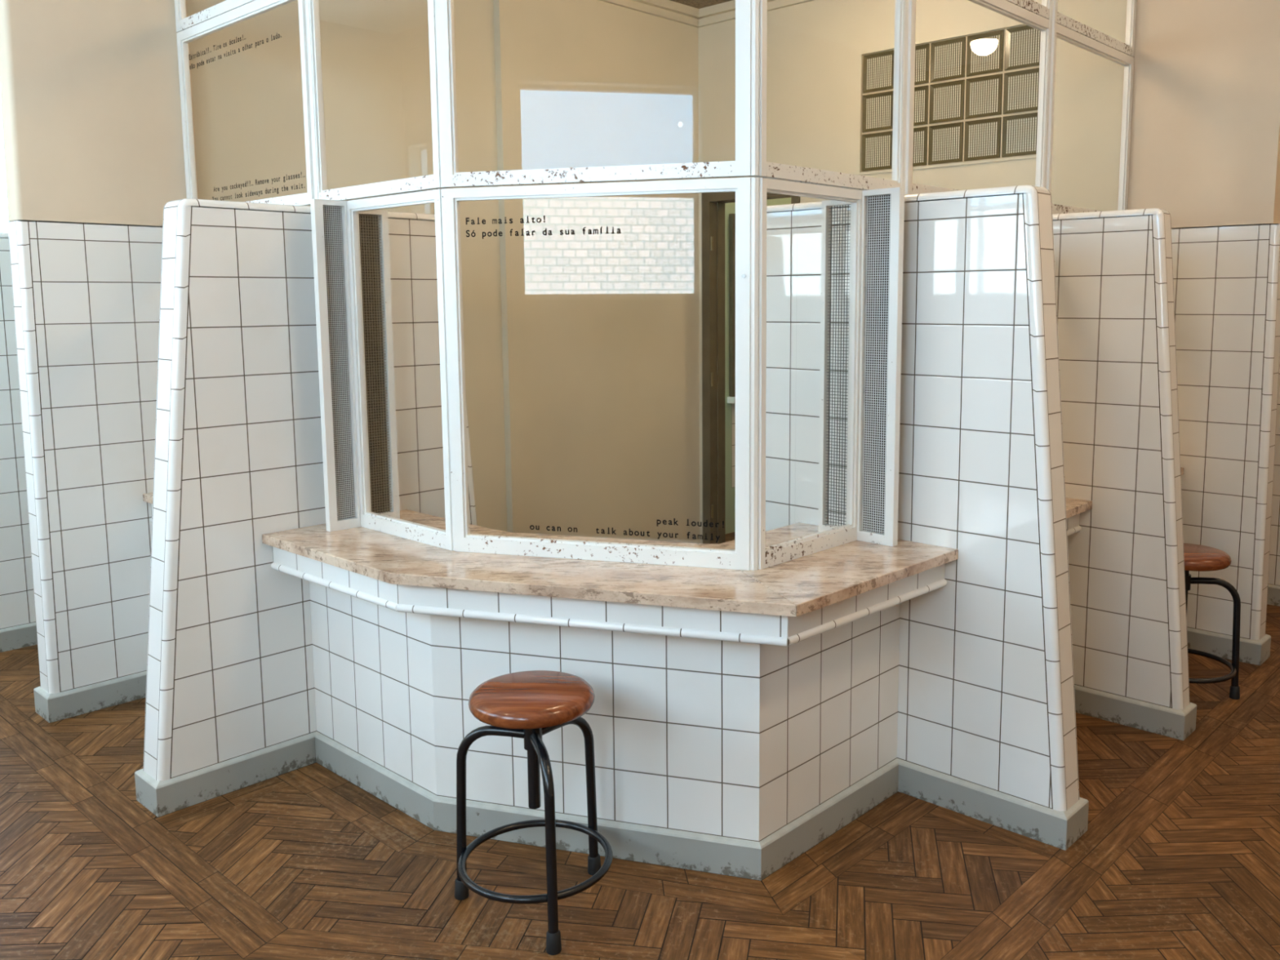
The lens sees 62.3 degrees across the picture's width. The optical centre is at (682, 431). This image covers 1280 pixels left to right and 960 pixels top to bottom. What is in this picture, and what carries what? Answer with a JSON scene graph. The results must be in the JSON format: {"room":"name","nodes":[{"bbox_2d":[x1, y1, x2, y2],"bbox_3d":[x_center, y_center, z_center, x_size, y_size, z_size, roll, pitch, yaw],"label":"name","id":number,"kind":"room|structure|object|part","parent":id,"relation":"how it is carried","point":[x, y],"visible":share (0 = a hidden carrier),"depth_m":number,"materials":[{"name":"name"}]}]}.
{"room":"prison interior","nodes":[
{"label":"prison interior","id":0,"kind":"room"},
{"bbox_2d":[0,0,699,723],"bbox_3d":[-1.177,-0.910,5.026,0.185,3.620,3.602,6,10,42],"label":"wall","id":1,"kind":"structure","parent":0,"point":[582,351],"depth_m":4.66,"materials":[{"name":"paint"}]},
{"bbox_3d":[-2.155,0.081,4.049,0.125,1.718,0.632,6,10,42],"label":"rounded edge trim","id":2,"kind":"part","parent":1,"relation":"part of","materials":[{"name":"white tile"}]},
{"bbox_2d":[598,0,813,27],"bbox_3d":[-0.016,-2.147,4.246,2.495,0.085,2.935,6,10,42],"label":"trim","id":3,"kind":"structure","parent":1,"relation":"attached to","point":[665,9],"depth_m":5.91,"materials":[{"name":"paint"}]},
{"bbox_2d":[0,532,1279,959],"bbox_3d":[0.487,0.963,4.964,9.800,0.100,10.800,6,10,42],"label":"floor","id":4,"kind":"structure","parent":0,"point":[1177,857],"depth_m":2.82,"materials":[{"name":"brown wood"}]},
{"bbox_2d":[0,232,37,652],"bbox_3d":[-2.443,-0.030,5.269,0.155,1.828,2.118,6,10,42],"label":"tiled wall","id":5,"kind":"structure","parent":4,"relation":"on","point":[18,629],"depth_m":4.66,"materials":[{"name":"white tile"}]},
{"bbox_3d":[-2.444,-0.078,5.263,0.125,1.733,2.089,6,10,42],"label":"rounded edge trim","id":6,"kind":"part","parent":5,"relation":"part of","materials":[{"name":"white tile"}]},
{"bbox_2d":[150,503,152,522],"bbox_3d":[-1.607,0.665,3.955,0.904,0.766,0.348,6,10,42],"label":"counter","id":7,"kind":"object","parent":4,"relation":"on","point":[151,504],"depth_m":4.09,"materials":[{"name":"white tile"}]},
{"bbox_2d":[142,492,153,503],"bbox_3d":[-1.572,0.264,3.945,0.902,0.030,0.496,6,10,42],"label":"countertop","id":8,"kind":"structure","parent":7,"relation":"on","point":[147,497],"depth_m":4.04,"materials":[{"name":"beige stone"}]},
{"bbox_2d":[134,198,477,817],"bbox_3d":[-1.204,0.176,3.563,0.165,1.828,1.264,6,10,42],"label":"tiled wall","id":9,"kind":"structure","parent":4,"relation":"on","point":[230,706],"depth_m":3.29,"materials":[{"name":"white tile"}]},
{"bbox_2d":[454,670,613,955],"bbox_3d":[-0.361,0.916,2.664,0.391,0.572,0.416,6,10,42],"label":"stool","id":10,"kind":"object","parent":4,"relation":"on","point":[528,705],"visible":1,"depth_m":2.61,"materials":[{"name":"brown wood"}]},
{"bbox_3d":[-0.483,0.946,2.681,0.200,0.423,0.025,1,7,11],"label":"leg","id":11,"kind":"part","parent":10,"relation":"part of","materials":[{"name":"black metal"}]},
{"bbox_3d":[-0.373,0.657,2.623,0.310,0.047,0.310,6,10,42],"label":"seat","id":12,"kind":"part","parent":10,"relation":"part of","materials":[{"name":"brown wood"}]},
{"bbox_3d":[-0.334,0.961,2.552,0.025,0.423,0.200,-3,8,-19],"label":"leg","id":13,"kind":"part","parent":10,"relation":"part of","materials":[{"name":"black metal"}]},
{"bbox_3d":[-0.296,0.937,2.745,0.025,0.423,0.200,6,9,41],"label":"leg","id":14,"kind":"part","parent":10,"relation":"part of","materials":[{"name":"black metal"}]},
{"bbox_2d":[271,546,946,880],"bbox_3d":[-0.282,0.749,3.227,2.076,0.766,0.844,2,7,16],"label":"counter","id":15,"kind":"object","parent":4,"relation":"on","point":[734,744],"depth_m":2.93,"materials":[{"name":"white tile"}]},
{"bbox_3d":[-0.299,0.474,2.961,2.108,0.024,0.607,1,7,7],"label":"rounded moulding","id":16,"kind":"part","parent":15,"relation":"part of","materials":[{"name":"white tile"}]},
{"bbox_2d":[262,509,958,617],"bbox_3d":[-0.270,0.351,3.190,2.115,0.030,0.939,2,7,17],"label":"countertop","id":17,"kind":"structure","parent":15,"relation":"on","point":[799,586],"depth_m":2.88,"materials":[{"name":"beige stone"}]},
{"bbox_2d":[310,177,904,570],"bbox_3d":[-0.281,-0.181,3.129,1.824,1.040,0.509,1,7,10],"label":"window frame","id":18,"kind":"structure","parent":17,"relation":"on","point":[350,238],"depth_m":3.11,"materials":[{"name":"white metal"}]},
{"bbox_3d":[-1.096,-0.204,3.351,0.026,1.040,0.106,7,10,44],"label":"panel","id":19,"kind":"part","parent":18,"relation":"part of","materials":[{"name":"grey metal"}]},
{"bbox_3d":[-0.998,-0.207,3.455,0.026,1.020,0.112,6,10,42],"label":"panel","id":20,"kind":"part","parent":18,"relation":"part of","materials":[{"name":"grey metal"}]},
{"bbox_3d":[-0.858,-0.190,3.226,0.513,1.040,0.032,6,10,42],"label":"panel frame","id":21,"kind":"part","parent":18,"relation":"part of","materials":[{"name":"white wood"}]},
{"bbox_3d":[-0.665,-0.169,3.050,0.024,1.040,0.024,-4,8,-25],"label":"corner post","id":22,"kind":"part","parent":18,"relation":"part of","materials":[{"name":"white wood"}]},
{"bbox_3d":[-0.240,-0.156,2.930,0.878,1.040,0.030,2,7,16],"label":"panel frame","id":23,"kind":"part","parent":18,"relation":"part of","materials":[{"name":"white ceramic"}]},
{"bbox_3d":[0.189,-0.143,2.811,0.026,1.040,0.026,2,8,20],"label":"corner post","id":24,"kind":"part","parent":18,"relation":"part of","materials":[{"name":"white ceramic"}]},
{"bbox_3d":[0.360,-0.167,2.990,0.030,1.040,0.479,6,10,42],"label":"panel frame","id":25,"kind":"part","parent":18,"relation":"part of","materials":[{"name":"white ceramic"}]},
{"bbox_3d":[0.471,-0.186,3.216,0.110,1.020,0.026,6,10,42],"label":"panel","id":26,"kind":"part","parent":18,"relation":"part of","materials":[{"name":"grey metal"}]},
{"bbox_3d":[0.581,-0.183,3.114,0.125,1.040,0.026,6,10,42],"label":"panel","id":27,"kind":"part","parent":18,"relation":"part of","materials":[{"name":"grey metal"}]},
{"bbox_2d":[765,185,1088,850],"bbox_3d":[0.644,0.198,3.309,1.269,1.828,0.152,6,10,42],"label":"tiled wall","id":28,"kind":"structure","parent":4,"relation":"on","point":[987,730],"depth_m":3.05,"materials":[{"name":"white tile"}]},
{"bbox_2d":[1066,513,1081,535],"bbox_3d":[1.014,0.681,3.708,0.398,0.766,0.867,6,10,42],"label":"counter","id":29,"kind":"object","parent":4,"relation":"on","point":[1073,522],"depth_m":3.81,"materials":[{"name":"white tile"}]},
{"bbox_3d":[1.155,0.393,3.541,0.012,0.024,0.867,6,10,42],"label":"rounded moulding","id":30,"kind":"part","parent":29,"relation":"part of","materials":[{"name":"white tile"}]},
{"bbox_2d":[1065,497,1092,518],"bbox_3d":[0.974,0.281,3.694,0.574,0.030,0.865,6,10,42],"label":"countertop","id":31,"kind":"structure","parent":29,"relation":"on","point":[1073,506],"depth_m":3.76,"materials":[{"name":"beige stone"}]},
{"bbox_2d":[1052,208,1196,740],"bbox_3d":[1.306,0.107,4.025,1.269,1.824,0.130,6,10,42],"label":"tiled wall","id":32,"kind":"structure","parent":4,"relation":"on","point":[1114,286],"depth_m":3.73,"materials":[{"name":"white tile"}]},
{"bbox_2d":[1183,542,1240,699],"bbox_3d":[1.898,0.731,4.039,0.394,0.572,0.415,6,10,42],"label":"stool","id":33,"kind":"object","parent":4,"relation":"on","point":[1197,557],"visible":0.44,"depth_m":4.00,"materials":[{"name":"black steel"},{"name":"brown leather"},{"name":"black rubber"}]},
{"bbox_3d":[1.908,0.470,4.015,0.310,0.047,0.310,6,10,42],"label":"seat","id":34,"kind":"part","parent":33,"relation":"part of","materials":[{"name":"brown wood"}]},
{"bbox_3d":[2.022,0.762,4.032,0.200,0.423,0.025,1,7,10],"label":"leg","id":35,"kind":"part","parent":33,"relation":"part of","materials":[{"name":"black metal"}]},
{"bbox_2d":[1266,358,1279,606],"bbox_3d":[2.870,-0.053,5.294,0.674,1.808,0.130,6,10,42],"label":"tiled wall","id":36,"kind":"structure","parent":4,"relation":"on","point":[1273,584],"depth_m":5.24,"materials":[{"name":"white tile"}]},
{"bbox_3d":[1.679,0.587,4.427,0.398,0.766,0.898,6,10,42],"label":"countertop","id":37,"kind":"structure","parent":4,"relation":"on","visible":0},
{"bbox_2d":[1180,466,1183,475],"bbox_3d":[1.639,0.187,4.412,0.574,0.030,0.896,6,10,42],"label":"countertop","id":38,"kind":"structure","parent":37,"relation":"on","point":[1181,468],"depth_m":4.53,"materials":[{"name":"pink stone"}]},
{"bbox_2d":[670,0,732,8],"bbox_3d":[0.481,-2.293,4.845,2.630,0.050,4.560,6,10,42],"label":"ceiling","id":39,"kind":"structure","parent":0,"point":[699,4],"depth_m":5.92,"materials":[{"name":"beige paint"}]},
{"bbox_2d":[724,197,791,533],"bbox_3d":[0.563,-0.947,7.053,0.020,3.170,1.480,6,10,42],"label":"wall","id":40,"kind":"structure","parent":0,"point":[730,207],"depth_m":6.85,"materials":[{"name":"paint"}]},
{"bbox_2d":[727,213,735,403],"bbox_3d":[0.607,-0.822,7.053,0.060,1.200,0.885,6,10,42],"label":"window","id":41,"kind":"structure","parent":40,"relation":"in","point":[731,398],"depth_m":6.76,"materials":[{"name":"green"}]},
{"bbox_2d":[731,403,735,487],"bbox_3d":[0.666,0.038,7.265,0.001,0.560,1.020,6,10,42],"label":"tiled wall","id":42,"kind":"structure","parent":40,"relation":"attached to","point":[733,405],"depth_m":6.91,"materials":[{"name":"white tile"}]},
{"bbox_2d":[697,0,1279,666],"bbox_3d":[1.291,-0.956,5.283,3.129,3.620,0.150,6,10,42],"label":"wall","id":43,"kind":"structure","parent":0,"point":[1205,144],"depth_m":4.48,"materials":[{"name":"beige paint"}]},
{"bbox_2d":[701,191,799,543],"bbox_3d":[0.425,-0.331,6.160,0.705,2.170,0.140,6,10,42],"label":"door","id":44,"kind":"structure","parent":43,"relation":"in","point":[713,204],"depth_m":6.33,"materials":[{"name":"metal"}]},
{"bbox_2d":[857,22,1040,175],"bbox_3d":[1.306,-1.603,5.159,0.990,0.614,0.098,6,10,42],"label":"window","id":45,"kind":"structure","parent":43,"relation":"in","point":[976,95],"depth_m":5.08,"materials":[{"name":"olive painted metal"},{"name":"ribbed glass"},{"name":"plaster"}]},
{"bbox_3d":[2.196,-0.009,4.568,0.654,1.718,0.120,6,10,42],"label":"rounded edge trim","id":46,"kind":"part","parent":43,"relation":"part of","materials":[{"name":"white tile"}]},
{"bbox_3d":[-0.001,-2.385,4.157,2.510,0.490,3.000,6,10,42],"label":"wall header","id":47,"kind":"structure","parent":0,"visible":0},
{"bbox_2d":[174,0,1137,213],"bbox_3d":[0.112,-1.403,3.477,3.883,1.286,1.667,-1,7,-7],"label":"window frame","id":48,"kind":"structure","parent":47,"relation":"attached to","point":[751,15],"depth_m":3.22,"materials":[{"name":"white metal"}]},
{"bbox_3d":[-1.567,-1.772,3.677,0.938,0.586,0.030,6,10,42],"label":"panel frame","id":49,"kind":"part","parent":48,"relation":"part of","materials":[{"name":"white ceramic"}]},
{"bbox_3d":[-1.563,-1.132,3.757,0.938,0.696,0.030,6,10,42],"label":"panel frame","id":50,"kind":"part","parent":48,"relation":"part of","materials":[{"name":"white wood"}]},
{"bbox_3d":[-0.922,-1.062,3.172,0.675,0.696,0.032,6,10,42],"label":"panel frame","id":51,"kind":"part","parent":48,"relation":"part of","materials":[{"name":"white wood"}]},
{"bbox_3d":[-0.245,-1.022,2.822,0.878,0.697,0.030,2,7,16],"label":"panel frame","id":52,"kind":"part","parent":48,"relation":"part of","materials":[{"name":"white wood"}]},
{"bbox_3d":[0.424,-1.043,2.959,0.030,0.696,0.687,6,10,42],"label":"panel frame","id":53,"kind":"part","parent":48,"relation":"part of","materials":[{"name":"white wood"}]},
{"bbox_3d":[1.020,-1.127,3.602,0.030,0.696,0.954,6,10,42],"label":"panel frame","id":54,"kind":"part","parent":48,"relation":"part of","materials":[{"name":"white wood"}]},
{"bbox_3d":[1.016,-1.766,3.522,0.030,0.586,0.954,6,10,42],"label":"panel frame","id":55,"kind":"part","parent":48,"relation":"part of","materials":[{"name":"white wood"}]},
{"bbox_3d":[1.651,-1.216,4.284,0.030,0.696,0.794,6,10,42],"label":"panel frame","id":56,"kind":"part","parent":48,"relation":"part of","materials":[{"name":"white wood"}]},
{"bbox_3d":[1.648,-1.856,4.204,0.030,0.586,0.794,6,10,42],"label":"panel frame","id":57,"kind":"part","parent":48,"relation":"part of","materials":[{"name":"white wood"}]}
]}

